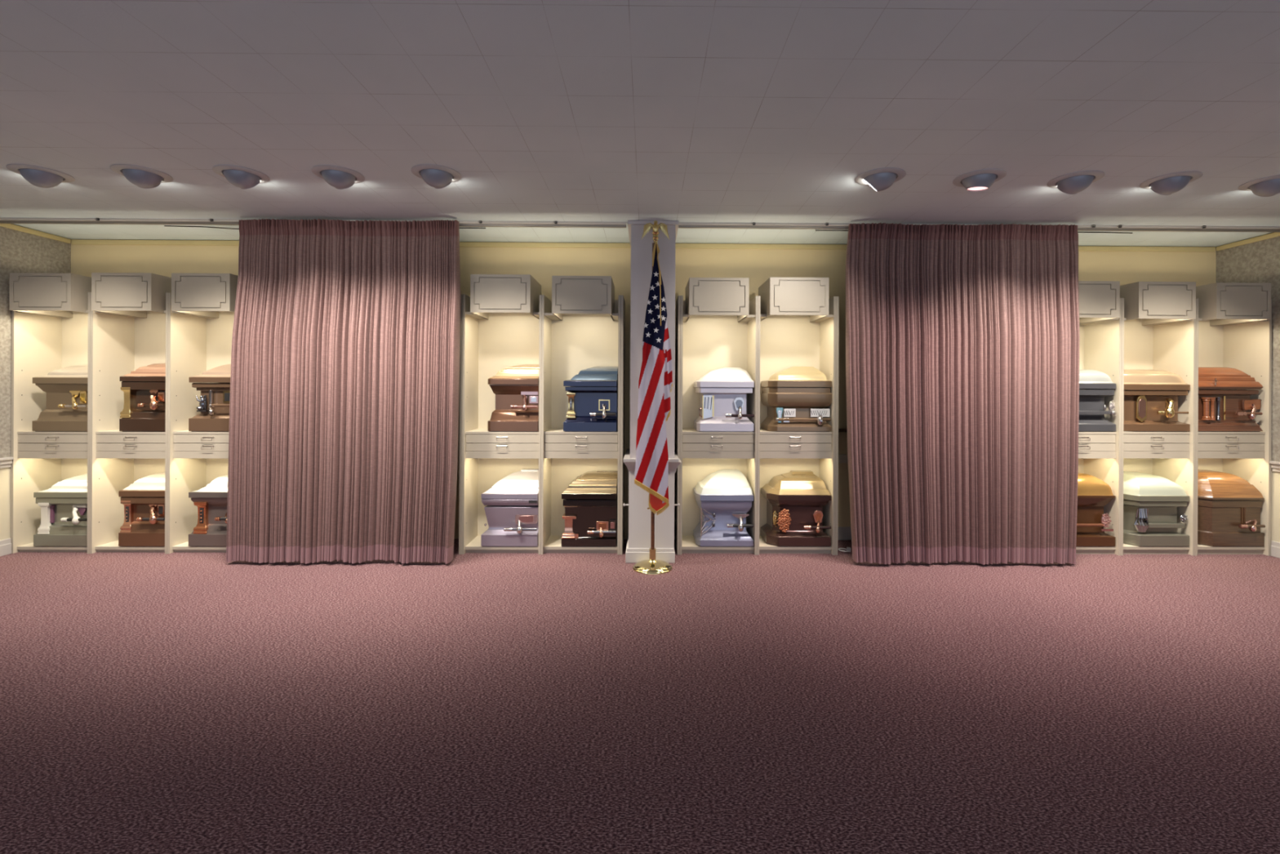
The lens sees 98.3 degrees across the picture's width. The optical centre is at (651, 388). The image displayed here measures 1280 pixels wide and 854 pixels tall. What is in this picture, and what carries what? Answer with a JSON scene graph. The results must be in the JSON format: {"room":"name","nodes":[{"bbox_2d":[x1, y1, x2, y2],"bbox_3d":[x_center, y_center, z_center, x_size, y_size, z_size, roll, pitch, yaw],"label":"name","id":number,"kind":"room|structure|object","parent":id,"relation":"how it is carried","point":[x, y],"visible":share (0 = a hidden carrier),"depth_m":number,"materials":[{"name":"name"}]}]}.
{"room":"casket showroom","nodes":[
{"label":"casket showroom","id":0,"kind":"room"},
{"bbox_2d":[0,223,71,540],"bbox_3d":[-5.409,0.000,1.245,0.100,2.770,7.780,0,0,0],"label":"wall","id":1,"kind":"structure","parent":0,"point":[20,251],"depth_m":4.64,"materials":[{"name":"beige paint"}]},
{"bbox_2d":[0,537,11,556],"bbox_3d":[-5.355,1.322,1.003,0.023,0.133,7.295,0,0,0],"label":"baseboard","id":2,"kind":"structure","parent":1,"relation":"attached to","point":[5,544],"depth_m":4.61,"materials":[{"name":"grey wood"}]},
{"bbox_2d":[0,457,13,468],"bbox_3d":[-5.344,0.617,1.003,0.038,0.087,7.295,0,0,0],"label":"trim","id":3,"kind":"structure","parent":1,"relation":"attached to","point":[5,462],"depth_m":4.61,"materials":[{"name":"grey wood"}]},
{"bbox_2d":[0,223,71,243],"bbox_3d":[-5.372,-1.359,4.585,0.020,0.039,1.060,0,0,0],"label":"trim","id":4,"kind":"structure","parent":1,"relation":"attached to","point":[11,226],"depth_m":4.82,"materials":[{"name":"beige wood"}]},
{"bbox_2d":[0,538,1279,853],"bbox_3d":[-0.011,1.449,1.340,10.912,0.080,7.880,0,0,0],"label":"floor","id":5,"kind":"structure","parent":0,"point":[151,702],"depth_m":2.45,"materials":[{"name":"carpet"}]},
{"bbox_2d":[8,272,91,553],"bbox_3d":[-5.056,0.219,4.800,0.655,2.335,0.505,0,0,0],"label":"display cabinet","id":6,"kind":"object","parent":5,"relation":"on","point":[51,313],"visible":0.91,"depth_m":4.70,"materials":[{"name":"beige laminate"}]},
{"bbox_2d":[17,430,87,434],"bbox_3d":[-5.057,0.375,4.861,0.618,0.020,0.353,0,0,0],"label":"shelf","id":7,"kind":"object","parent":6,"relation":"attached to","point":[19,432],"depth_m":4.69,"materials":[{"name":"beige laminate"}]},
{"bbox_2d":[17,542,87,549],"bbox_3d":[-5.062,1.350,4.861,0.618,0.025,0.353,0,0,0],"label":"shelf","id":8,"kind":"object","parent":6,"relation":"attached to","point":[20,545],"depth_m":4.69,"materials":[{"name":"beige laminate"}]},
{"bbox_2d":[17,451,87,458],"bbox_3d":[-5.058,0.488,4.863,0.618,0.206,0.350,0,0,0],"label":"shelf","id":9,"kind":"object","parent":6,"relation":"attached to","point":[21,455],"depth_m":4.69,"materials":[{"name":"beige laminate"}]},
{"bbox_2d":[31,364,88,431],"bbox_3d":[-4.997,0.074,4.833,0.476,0.581,0.380,0,0,0],"label":"casket","id":10,"kind":"object","parent":6,"relation":"on","point":[65,388],"visible":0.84,"depth_m":4.71,"materials":[{"name":"beige metal"}]},
{"bbox_2d":[33,473,87,546],"bbox_3d":[-4.994,1.043,4.831,0.462,0.589,0.385,0,0,0],"label":"casket","id":11,"kind":"object","parent":6,"relation":"on","point":[64,505],"visible":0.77,"depth_m":4.69,"materials":[{"name":"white metal"}]},
{"bbox_2d":[89,272,171,553],"bbox_3d":[-4.403,0.219,4.806,0.648,2.342,0.505,0,0,0],"label":"display cabinet","id":12,"kind":"object","parent":5,"relation":"on","point":[129,311],"visible":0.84,"depth_m":4.72,"materials":[{"name":"beige laminate"}]},
{"bbox_2d":[95,429,164,434],"bbox_3d":[-4.404,0.376,4.867,0.611,0.020,0.353,0,0,0],"label":"shelf","id":13,"kind":"object","parent":12,"relation":"attached to","point":[97,431],"depth_m":4.69,"materials":[{"name":"beige laminate"}]},
{"bbox_2d":[95,451,164,458],"bbox_3d":[-4.405,0.489,4.868,0.611,0.206,0.350,0,0,0],"label":"shelf","id":14,"kind":"object","parent":12,"relation":"attached to","point":[99,455],"depth_m":4.69,"materials":[{"name":"beige laminate"}]},
{"bbox_2d":[95,540,164,549],"bbox_3d":[-4.408,1.351,4.867,0.611,0.025,0.353,0,0,0],"label":"shelf","id":15,"kind":"object","parent":12,"relation":"attached to","point":[106,544],"depth_m":4.69,"materials":[{"name":"beige laminate"}]},
{"bbox_2d":[118,471,164,546],"bbox_3d":[-4.313,1.038,4.834,0.398,0.602,0.390,0,0,0],"label":"casket","id":16,"kind":"object","parent":12,"relation":"on","point":[143,500],"visible":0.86,"depth_m":4.70,"materials":[{"name":"brown"}]},
{"bbox_2d":[119,363,165,431],"bbox_3d":[-4.308,0.068,4.834,0.397,0.595,0.390,0,0,0],"label":"casket","id":17,"kind":"object","parent":12,"relation":"on","point":[144,410],"visible":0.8,"depth_m":4.70,"materials":[{"name":"brown wood"}]},
{"bbox_2d":[167,273,238,553],"bbox_3d":[-3.752,0.222,4.811,0.650,2.342,0.505,0,0,0],"label":"display cabinet","id":18,"kind":"object","parent":5,"relation":"on","point":[202,306],"visible":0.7,"depth_m":4.74,"materials":[{"name":"beige laminate"}]},
{"bbox_2d":[172,541,226,549],"bbox_3d":[-3.758,1.353,4.872,0.613,0.025,0.353,0,0,0],"label":"shelf","id":19,"kind":"object","parent":18,"relation":"attached to","point":[180,544],"depth_m":4.70,"materials":[{"name":"beige laminate"}]},
{"bbox_2d":[173,451,228,458],"bbox_3d":[-3.754,0.489,4.874,0.613,0.207,0.350,0,0,0],"label":"shelf","id":20,"kind":"object","parent":18,"relation":"attached to","point":[176,455],"depth_m":4.70,"materials":[{"name":"beige laminate"}]},
{"bbox_2d":[173,430,229,434],"bbox_3d":[-3.753,0.376,4.872,0.613,0.020,0.353,0,0,0],"label":"shelf","id":21,"kind":"object","parent":18,"relation":"attached to","point":[175,432],"depth_m":4.70,"materials":[{"name":"beige laminate"}]},
{"bbox_2d":[188,475,227,546],"bbox_3d":[-3.693,1.046,4.846,0.463,0.588,0.376,0,0,0],"label":"casket","id":22,"kind":"object","parent":18,"relation":"on","point":[211,500],"visible":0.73,"depth_m":4.71,"materials":[{"name":"brown"}]},
{"bbox_2d":[188,364,231,431],"bbox_3d":[-3.690,0.070,4.846,0.465,0.590,0.376,0,0,0],"label":"casket","id":23,"kind":"object","parent":18,"relation":"on","point":[214,384],"visible":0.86,"depth_m":4.71,"materials":[{"name":"brown metal"}]},
{"bbox_2d":[458,274,542,554],"bbox_3d":[-1.284,0.230,4.832,0.691,2.347,0.505,0,0,0],"label":"display cabinet","id":24,"kind":"object","parent":5,"relation":"on","point":[501,317],"visible":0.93,"depth_m":4.79,"materials":[{"name":"beige laminate"}]},
{"bbox_2d":[465,535,537,549],"bbox_3d":[-1.277,1.359,4.893,0.629,0.025,0.353,0,0,0],"label":"shelf","id":25,"kind":"object","parent":24,"relation":"attached to","point":[474,543],"depth_m":4.72,"materials":[{"name":"beige laminate"}]},
{"bbox_2d":[465,428,538,434],"bbox_3d":[-1.272,0.378,4.893,0.629,0.020,0.353,0,0,0],"label":"shelf","id":26,"kind":"object","parent":24,"relation":"attached to","point":[468,431],"depth_m":4.72,"materials":[{"name":"beige laminate"}]},
{"bbox_2d":[465,451,538,458],"bbox_3d":[-1.273,0.491,4.894,0.629,0.208,0.350,0,0,0],"label":"shelf","id":27,"kind":"object","parent":24,"relation":"attached to","point":[468,455],"depth_m":4.72,"materials":[{"name":"beige laminate"}]},
{"bbox_2d":[480,468,538,546],"bbox_3d":[-1.212,1.039,4.861,0.480,0.614,0.388,0,0,0],"label":"casket","id":28,"kind":"object","parent":24,"relation":"on","point":[512,508],"visible":0.82,"depth_m":4.74,"materials":[{"name":"purple metal"}]},
{"bbox_2d":[487,364,538,431],"bbox_3d":[-1.186,0.074,4.865,0.435,0.587,0.380,0,0,0],"label":"casket","id":29,"kind":"object","parent":24,"relation":"on","point":[515,388],"visible":0.77,"depth_m":4.74,"materials":[{"name":"orange metal"}]},
{"bbox_2d":[540,275,625,554],"bbox_3d":[-0.592,0.237,4.838,0.690,2.339,0.505,0,0,0],"label":"display cabinet","id":30,"kind":"object","parent":5,"relation":"on","point":[584,323],"visible":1,"depth_m":4.90,"materials":[{"name":"beige laminate"}]},
{"bbox_2d":[543,535,617,549],"bbox_3d":[-0.608,1.361,4.899,0.630,0.025,0.353,0,0,0],"label":"shelf","id":31,"kind":"object","parent":30,"relation":"attached to","point":[553,542],"depth_m":4.72,"materials":[{"name":"beige laminate"}]},
{"bbox_2d":[543,428,617,434],"bbox_3d":[-0.604,0.378,4.899,0.630,0.020,0.353,0,0,0],"label":"shelf","id":32,"kind":"object","parent":30,"relation":"attached to","point":[546,431],"depth_m":4.72,"materials":[{"name":"beige laminate"}]},
{"bbox_2d":[543,451,617,458],"bbox_3d":[-0.605,0.492,4.900,0.630,0.208,0.350,0,0,0],"label":"shelf","id":33,"kind":"object","parent":30,"relation":"attached to","point":[580,455],"depth_m":4.73,"materials":[{"name":"beige laminate"}]},
{"bbox_2d":[561,470,617,546],"bbox_3d":[-0.537,1.047,4.870,0.466,0.602,0.380,0,0,0],"label":"casket","id":34,"kind":"object","parent":30,"relation":"on","point":[590,500],"visible":0.87,"depth_m":4.74,"materials":[{"name":"black"}]},
{"bbox_2d":[563,366,617,431],"bbox_3d":[-0.526,0.083,4.870,0.454,0.569,0.380,0,0,0],"label":"casket","id":35,"kind":"object","parent":30,"relation":"on","point":[590,409],"visible":0.87,"depth_m":4.75,"materials":[{"name":"blue metal"}]},
{"bbox_2d":[632,220,672,574],"bbox_3d":[0.013,0.046,4.350,0.312,2.725,0.312,0,0,0],"label":"flag stand","id":36,"kind":"object","parent":5,"relation":"on","point":[652,566],"visible":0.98,"depth_m":4.33,"materials":[{"name":"gold metal"}]},
{"bbox_2d":[648,547,656,559],"bbox_3d":[0.007,1.297,4.350,0.054,0.084,0.054,0,0,0],"label":"socket","id":37,"kind":"object","parent":36,"relation":"attached to","point":[652,551],"depth_m":4.33,"materials":[{"name":"gold metal"}]},
{"bbox_2d":[634,241,672,515],"bbox_3d":[0.017,-0.075,4.295,0.296,2.127,0.090,0,0,0],"label":"flag","id":38,"kind":"object","parent":36,"relation":"hanging from","point":[655,378],"visible":1,"depth_m":4.28,"materials":[{"name":"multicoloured fabric"}]},
{"bbox_2d":[652,231,659,242],"bbox_3d":[0.030,-1.175,4.350,0.060,0.115,0.059,0,0,0],"label":"finial","id":39,"kind":"object","parent":36,"relation":"attached to","point":[655,238],"depth_m":4.33,"materials":[{"name":"gold metal"}]},
{"bbox_2d":[675,277,758,555],"bbox_3d":[0.559,0.246,4.847,0.678,2.331,0.505,0,0,0],"label":"display cabinet","id":40,"kind":"object","parent":5,"relation":"on","point":[717,322],"visible":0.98,"depth_m":4.86,"materials":[{"name":"beige laminate"}]},
{"bbox_2d":[681,535,754,549],"bbox_3d":[0.565,1.363,4.909,0.619,0.025,0.353,0,0,0],"label":"shelf","id":41,"kind":"object","parent":40,"relation":"attached to","point":[688,542],"depth_m":4.73,"materials":[{"name":"beige laminate"}]},
{"bbox_2d":[682,428,754,434],"bbox_3d":[0.569,0.379,4.909,0.619,0.020,0.353,0,0,0],"label":"shelf","id":42,"kind":"object","parent":40,"relation":"attached to","point":[685,431],"depth_m":4.73,"materials":[{"name":"beige laminate"}]},
{"bbox_2d":[682,451,754,458],"bbox_3d":[0.568,0.493,4.910,0.619,0.208,0.350,0,0,0],"label":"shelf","id":43,"kind":"object","parent":40,"relation":"attached to","point":[718,455],"depth_m":4.73,"materials":[{"name":"beige laminate"}]},
{"bbox_2d":[693,469,753,546],"bbox_3d":[0.626,1.045,4.878,0.487,0.611,0.385,0,0,0],"label":"casket","id":44,"kind":"object","parent":40,"relation":"on","point":[723,498],"visible":1,"depth_m":4.76,"materials":[{"name":"blue metal"}]},
{"bbox_2d":[693,367,754,431],"bbox_3d":[0.631,0.088,4.880,0.486,0.560,0.380,0,0,0],"label":"casket","id":45,"kind":"object","parent":40,"relation":"on","point":[722,409],"visible":1,"depth_m":4.75,"materials":[{"name":"grey metal"}]},
{"bbox_2d":[756,277,839,555],"bbox_3d":[1.244,0.245,4.853,0.688,2.338,0.505,0,0,0],"label":"display cabinet","id":46,"kind":"object","parent":5,"relation":"on","point":[798,322],"visible":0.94,"depth_m":4.74,"materials":[{"name":"beige laminate"}]},
{"bbox_2d":[759,535,831,549],"bbox_3d":[1.226,1.365,4.914,0.626,0.025,0.353,0,0,0],"label":"shelf","id":47,"kind":"object","parent":46,"relation":"attached to","point":[762,544],"depth_m":4.74,"materials":[{"name":"beige laminate"}]},
{"bbox_2d":[760,470,831,546],"bbox_3d":[1.267,1.052,4.886,0.535,0.601,0.380,0,0,0],"label":"casket","id":48,"kind":"object","parent":46,"relation":"on","point":[796,500],"visible":1,"depth_m":4.79,"materials":[{"name":"brown metal"}]},
{"bbox_2d":[760,428,831,434],"bbox_3d":[1.230,0.379,4.914,0.626,0.020,0.353,0,0,0],"label":"shelf","id":49,"kind":"object","parent":46,"relation":"attached to","point":[762,431],"depth_m":4.74,"materials":[{"name":"beige laminate"}]},
{"bbox_2d":[760,451,831,458],"bbox_3d":[1.230,0.494,4.915,0.626,0.209,0.350,0,0,0],"label":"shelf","id":50,"kind":"object","parent":46,"relation":"attached to","point":[796,455],"depth_m":4.74,"materials":[{"name":"beige laminate"}]},
{"bbox_2d":[760,366,831,431],"bbox_3d":[1.271,0.085,4.889,0.535,0.568,0.374,0,0,0],"label":"casket","id":51,"kind":"object","parent":46,"relation":"on","point":[788,409],"visible":1,"depth_m":4.75,"materials":[{"name":"brown metal"}]},
{"bbox_2d":[838,546,850,551],"bbox_3d":[1.676,1.398,4.811,0.103,0.034,0.124,0,0,0],"label":"power cord","id":52,"kind":"object","parent":5,"relation":"on","point":[848,548],"visible":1,"depth_m":4.80,"materials":[{"name":"white plastic"}]},
{"bbox_2d":[1075,280,1121,555],"bbox_3d":[3.692,0.264,4.874,0.640,2.322,0.505,0,0,0],"label":"display cabinet","id":53,"kind":"object","parent":5,"relation":"on","point":[1100,301],"visible":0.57,"depth_m":4.76,"materials":[{"name":"beige laminate"}]},
{"bbox_2d":[1075,472,1115,546],"bbox_3d":[3.691,1.052,4.921,0.585,0.610,0.351,0,0,0],"label":"casket","id":54,"kind":"object","parent":53,"relation":"on","point":[1093,493],"visible":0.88,"depth_m":4.78,"materials":[{"name":"brown wood"}]},
{"bbox_2d":[1101,512,1111,528],"bbox_3d":[3.913,1.133,4.769,0.086,0.131,0.040,0,0,0],"label":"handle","id":55,"kind":"object","parent":54,"relation":"attached to","point":[1105,520],"depth_m":4.76,"materials":[{"name":"pink metal"}]},
{"bbox_2d":[1075,546,1115,549],"bbox_3d":[3.687,1.371,4.935,0.603,0.025,0.353,0,0,0],"label":"shelf","id":56,"kind":"object","parent":53,"relation":"attached to","point":[1077,547],"depth_m":4.76,"materials":[{"name":"beige laminate"}]},
{"bbox_2d":[1078,431,1115,434],"bbox_3d":[3.691,0.381,4.935,0.603,0.020,0.353,0,0,0],"label":"shelf","id":57,"kind":"object","parent":53,"relation":"attached to","point":[1079,433],"depth_m":4.76,"materials":[{"name":"beige laminate"}]},
{"bbox_2d":[1078,451,1115,458],"bbox_3d":[3.691,0.496,4.936,0.603,0.210,0.350,0,0,0],"label":"drawer","id":58,"kind":"object","parent":53,"relation":"attached to","point":[1086,455],"depth_m":4.76,"materials":[{"name":"beige laminate"}]},
{"bbox_2d":[1078,368,1116,431],"bbox_3d":[3.696,0.097,4.912,0.585,0.546,0.369,0,0,0],"label":"casket","id":59,"kind":"object","parent":53,"relation":"on","point":[1092,408],"visible":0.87,"depth_m":4.77,"materials":[{"name":"grey metal"}]},
{"bbox_2d":[1108,400,1115,412],"bbox_3d":[3.956,0.155,4.759,0.049,0.105,0.040,0,0,23],"label":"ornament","id":60,"kind":"object","parent":59,"relation":"attached to","point":[1111,405],"depth_m":4.75,"materials":[{"name":"silver metal"}]},
{"bbox_2d":[1120,281,1195,555],"bbox_3d":[4.334,0.268,4.879,0.640,2.320,0.505,0,0,0],"label":"display cabinet","id":61,"kind":"object","parent":5,"relation":"on","point":[1158,318],"visible":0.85,"depth_m":4.77,"materials":[{"name":"beige laminate"}]},
{"bbox_2d":[1123,471,1189,546],"bbox_3d":[4.355,1.060,4.922,0.540,0.598,0.360,0,0,0],"label":"casket","id":62,"kind":"object","parent":61,"relation":"on","point":[1151,502],"visible":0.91,"depth_m":4.79,"materials":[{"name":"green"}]},
{"bbox_2d":[1123,451,1189,458],"bbox_3d":[4.332,0.496,4.941,0.602,0.210,0.350,0,0,0],"label":"drawer","id":63,"kind":"object","parent":61,"relation":"attached to","point":[1162,455],"depth_m":4.77,"materials":[{"name":"beige laminate"}]},
{"bbox_2d":[1123,543,1189,549],"bbox_3d":[4.328,1.372,4.940,0.602,0.025,0.353,0,0,0],"label":"shelf","id":64,"kind":"object","parent":61,"relation":"attached to","point":[1126,546],"depth_m":4.76,"materials":[{"name":"beige laminate"}]},
{"bbox_2d":[1123,368,1190,431],"bbox_3d":[4.340,0.098,4.904,0.578,0.546,0.394,0,0,0],"label":"casket","id":65,"kind":"object","parent":61,"relation":"on","point":[1150,396],"visible":0.75,"depth_m":4.78,"materials":[{"name":"brown metal"}]},
{"bbox_2d":[1123,431,1190,434],"bbox_3d":[4.333,0.381,4.940,0.602,0.020,0.353,0,0,0],"label":"shelf","id":66,"kind":"object","parent":61,"relation":"attached to","point":[1124,432],"depth_m":4.76,"materials":[{"name":"beige laminate"}]},
{"bbox_2d":[1195,282,1271,555],"bbox_3d":[4.981,0.273,4.884,0.651,2.315,0.505,0,0,0],"label":"display cabinet","id":67,"kind":"object","parent":5,"relation":"on","point":[1233,320],"visible":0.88,"depth_m":4.77,"materials":[{"name":"beige laminate"}]},
{"bbox_2d":[1198,367,1262,431],"bbox_3d":[4.992,0.088,4.917,0.589,0.566,0.380,0,0,0],"label":"casket","id":68,"kind":"object","parent":67,"relation":"on","point":[1219,411],"visible":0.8,"depth_m":4.79,"materials":[{"name":"brown wood"}]},
{"bbox_2d":[1197,450,1264,458],"bbox_3d":[4.979,0.497,4.947,0.614,0.210,0.350,0,0,0],"label":"drawer","id":69,"kind":"object","parent":67,"relation":"attached to","point":[1202,454],"depth_m":4.77,"materials":[{"name":"beige laminate"}]},
{"bbox_2d":[1197,543,1264,549],"bbox_3d":[4.975,1.374,4.945,0.614,0.025,0.353,0,0,0],"label":"shelf","id":70,"kind":"object","parent":67,"relation":"attached to","point":[1199,546],"depth_m":4.77,"materials":[{"name":"beige laminate"}]},
{"bbox_2d":[1197,469,1265,546],"bbox_3d":[4.993,1.052,4.913,0.561,0.618,0.388,0,0,0],"label":"casket","id":71,"kind":"object","parent":67,"relation":"on","point":[1228,506],"visible":0.7,"depth_m":4.78,"materials":[{"name":"brown wood"}]},
{"bbox_2d":[1198,431,1265,434],"bbox_3d":[4.980,0.382,4.945,0.614,0.020,0.353,0,0,0],"label":"shelf","id":72,"kind":"object","parent":67,"relation":"attached to","point":[1199,432],"depth_m":4.77,"materials":[{"name":"beige laminate"}]},
{"bbox_2d":[0,0,1279,246],"bbox_3d":[0.002,-1.401,1.340,10.912,0.080,7.880,0,0,0],"label":"ceiling","id":73,"kind":"structure","parent":0,"point":[682,111],"depth_m":2.70,"materials":[{"name":"paint"}]},
{"bbox_2d":[5,164,75,187],"bbox_3d":[-3.902,-1.389,3.542,0.298,0.196,0.298,0,0,0],"label":"light","id":74,"kind":"object","parent":73,"relation":"attached to","point":[38,176],"visible":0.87,"depth_m":3.49,"materials":[{"name":"grey paint"}]},
{"bbox_2d":[110,164,173,188],"bbox_3d":[-3.253,-1.387,3.538,0.298,0.199,0.298,0,0,0],"label":"light","id":75,"kind":"object","parent":73,"relation":"attached to","point":[143,177],"visible":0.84,"depth_m":3.49,"materials":[{"name":"grey paint"}]},
{"bbox_2d":[212,164,270,189],"bbox_3d":[-2.624,-1.384,3.543,0.298,0.200,0.298,0,0,0],"label":"light","id":76,"kind":"object","parent":73,"relation":"attached to","point":[244,178],"visible":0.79,"depth_m":3.49,"materials":[{"name":"grey paint"}]},
{"bbox_2d":[0,217,626,229],"bbox_3d":[-2.790,-1.337,4.524,5.162,0.072,0.064,0,0,0],"label":"rail","id":77,"kind":"object","parent":73,"relation":"attached to","point":[2,220],"visible":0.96,"depth_m":4.52,"materials":[{"name":"beige metal"}]},
{"bbox_2d":[226,218,460,564],"bbox_3d":[-2.458,0.013,4.409,1.824,2.726,0.142,0,0,0],"label":"curtain","id":78,"kind":"object","parent":77,"relation":"hanging from","point":[343,434],"visible":1,"depth_m":4.39,"materials":[{"name":"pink fabric"}]},
{"bbox_2d":[311,164,364,189],"bbox_3d":[-2.001,-1.381,3.539,0.298,0.200,0.298,0,0,0],"label":"light","id":79,"kind":"object","parent":73,"relation":"attached to","point":[338,177],"visible":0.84,"depth_m":3.48,"materials":[{"name":"grey paint"}]},
{"bbox_2d":[411,164,461,188],"bbox_3d":[-1.367,-1.378,3.520,0.298,0.199,0.298,0,0,0],"label":"light","id":80,"kind":"object","parent":73,"relation":"attached to","point":[437,176],"visible":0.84,"depth_m":3.46,"materials":[{"name":"grey paint"}]},
{"bbox_2d":[855,167,906,191],"bbox_3d":[1.462,-1.365,3.542,0.298,0.201,0.298,0,0,0],"label":"light","id":81,"kind":"object","parent":73,"relation":"attached to","point":[880,179],"visible":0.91,"depth_m":3.48,"materials":[{"name":"grey paint"}]},
{"bbox_2d":[678,222,1279,233],"bbox_3d":[2.771,-1.322,4.571,5.100,0.054,0.064,0,0,0],"label":"rail","id":82,"kind":"object","parent":73,"relation":"attached to","point":[682,225],"visible":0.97,"depth_m":4.57,"materials":[{"name":"beige metal"}]},
{"bbox_2d":[845,222,1079,564],"bbox_3d":[2.517,0.035,4.451,1.898,2.726,0.141,0,0,0],"label":"curtain","id":83,"kind":"object","parent":82,"relation":"hanging from","point":[962,342],"visible":1,"depth_m":4.44,"materials":[{"name":"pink fabric"}]},
{"bbox_2d":[952,168,1006,191],"bbox_3d":[2.101,-1.368,3.553,0.298,0.186,0.298,0,0,0],"label":"light","id":84,"kind":"object","parent":73,"relation":"attached to","point":[980,180],"visible":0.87,"depth_m":3.49,"materials":[{"name":"grey paint"}]},
{"bbox_2d":[1046,170,1105,194],"bbox_3d":[2.731,-1.360,3.571,0.298,0.200,0.298,0,0,0],"label":"light","id":85,"kind":"object","parent":73,"relation":"attached to","point":[1073,183],"visible":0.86,"depth_m":3.52,"materials":[{"name":"grey paint"}]},
{"bbox_2d":[1139,171,1202,195],"bbox_3d":[3.349,-1.358,3.576,0.298,0.199,0.298,0,0,0],"label":"light","id":86,"kind":"object","parent":73,"relation":"attached to","point":[1168,184],"visible":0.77,"depth_m":3.52,"materials":[{"name":"grey paint"}]},
{"bbox_2d":[1237,174,1279,196],"bbox_3d":[4.028,-1.355,3.600,0.298,0.197,0.298,0,0,0],"label":"light","id":87,"kind":"object","parent":73,"relation":"attached to","point":[1268,186],"visible":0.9,"depth_m":3.58,"materials":[{"name":"grey paint"}]},
{"bbox_2d":[71,239,1216,539],"bbox_3d":[-0.037,0.024,5.230,10.912,2.770,0.100,0,0,0],"label":"wall","id":88,"kind":"structure","parent":0,"point":[542,264],"depth_m":5.18,"materials":[{"name":"beige paint"}]},
{"bbox_2d":[71,239,1215,252],"bbox_3d":[-0.030,-1.333,5.172,10.672,0.044,0.016,0,0,0],"label":"trim","id":89,"kind":"structure","parent":88,"relation":"attached to","point":[74,242],"depth_m":5.16,"materials":[{"name":"beige"}]},
{"bbox_2d":[623,448,680,472],"bbox_3d":[0.002,0.624,4.810,0.467,0.119,0.740,0,0,0],"label":"trim","id":90,"kind":"structure","parent":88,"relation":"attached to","point":[673,463],"depth_m":4.47,"materials":[{"name":"grey wood"}]},
{"bbox_2d":[838,428,847,431],"bbox_3d":[1.821,0.382,5.112,0.450,0.030,0.164,0,0,0],"label":"wall shelf","id":91,"kind":"object","parent":88,"relation":"attached to","point":[839,429],"visible":0.04,"depth_m":5.03,"materials":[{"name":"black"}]},
{"bbox_2d":[838,454,848,462],"bbox_3d":[2.426,0.660,5.187,1.744,0.080,0.033,0,0,0],"label":"trim","id":92,"kind":"structure","parent":88,"relation":"attached to","point":[842,458],"depth_m":5.18,"materials":[{"name":"beige"}]},
{"bbox_2d":[837,526,851,539],"bbox_3d":[2.423,1.360,5.192,1.744,0.120,0.016,0,0,0],"label":"baseboard","id":93,"kind":"structure","parent":88,"relation":"attached to","point":[843,532],"depth_m":5.18,"materials":[{"name":"grey"}]},
{"bbox_2d":[627,220,679,547],"bbox_3d":[0.004,-0.025,4.835,0.416,2.669,0.694,0,0,0],"label":"wall column","id":94,"kind":"structure","parent":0,"point":[639,517],"depth_m":4.50,"materials":[{"name":"grey paint"}]},
{"bbox_2d":[625,533,675,563],"bbox_3d":[-0.014,1.351,4.825,0.398,0.116,0.710,0,0,0],"label":"baseboard","id":95,"kind":"structure","parent":94,"relation":"attached to","point":[633,555],"depth_m":4.47,"materials":[{"name":"grey wood"}]},
{"bbox_2d":[1215,232,1279,545],"bbox_3d":[5.402,0.048,1.335,0.100,2.770,7.780,0,0,0],"label":"wall","id":96,"kind":"structure","parent":0,"point":[1257,262],"depth_m":4.75,"materials":[{"name":"beige paint"}]},
{"bbox_2d":[1216,232,1279,250],"bbox_3d":[5.320,-1.312,4.675,0.020,0.039,1.060,0,0,0],"label":"trim","id":97,"kind":"structure","parent":96,"relation":"attached to","point":[1273,234],"depth_m":4.92,"materials":[{"name":"beige wood"}]},
{"bbox_2d":[1269,461,1279,471],"bbox_3d":[5.335,0.664,1.092,0.038,0.087,7.295,0,0,0],"label":"trim","id":98,"kind":"structure","parent":96,"relation":"attached to","point":[1275,465],"depth_m":4.70,"materials":[{"name":"grey wood"}]},
{"bbox_2d":[1271,540,1279,558],"bbox_3d":[5.339,1.369,1.092,0.023,0.133,7.295,0,0,0],"label":"baseboard","id":99,"kind":"structure","parent":96,"relation":"attached to","point":[1275,547],"depth_m":4.70,"materials":[{"name":"grey wood"}]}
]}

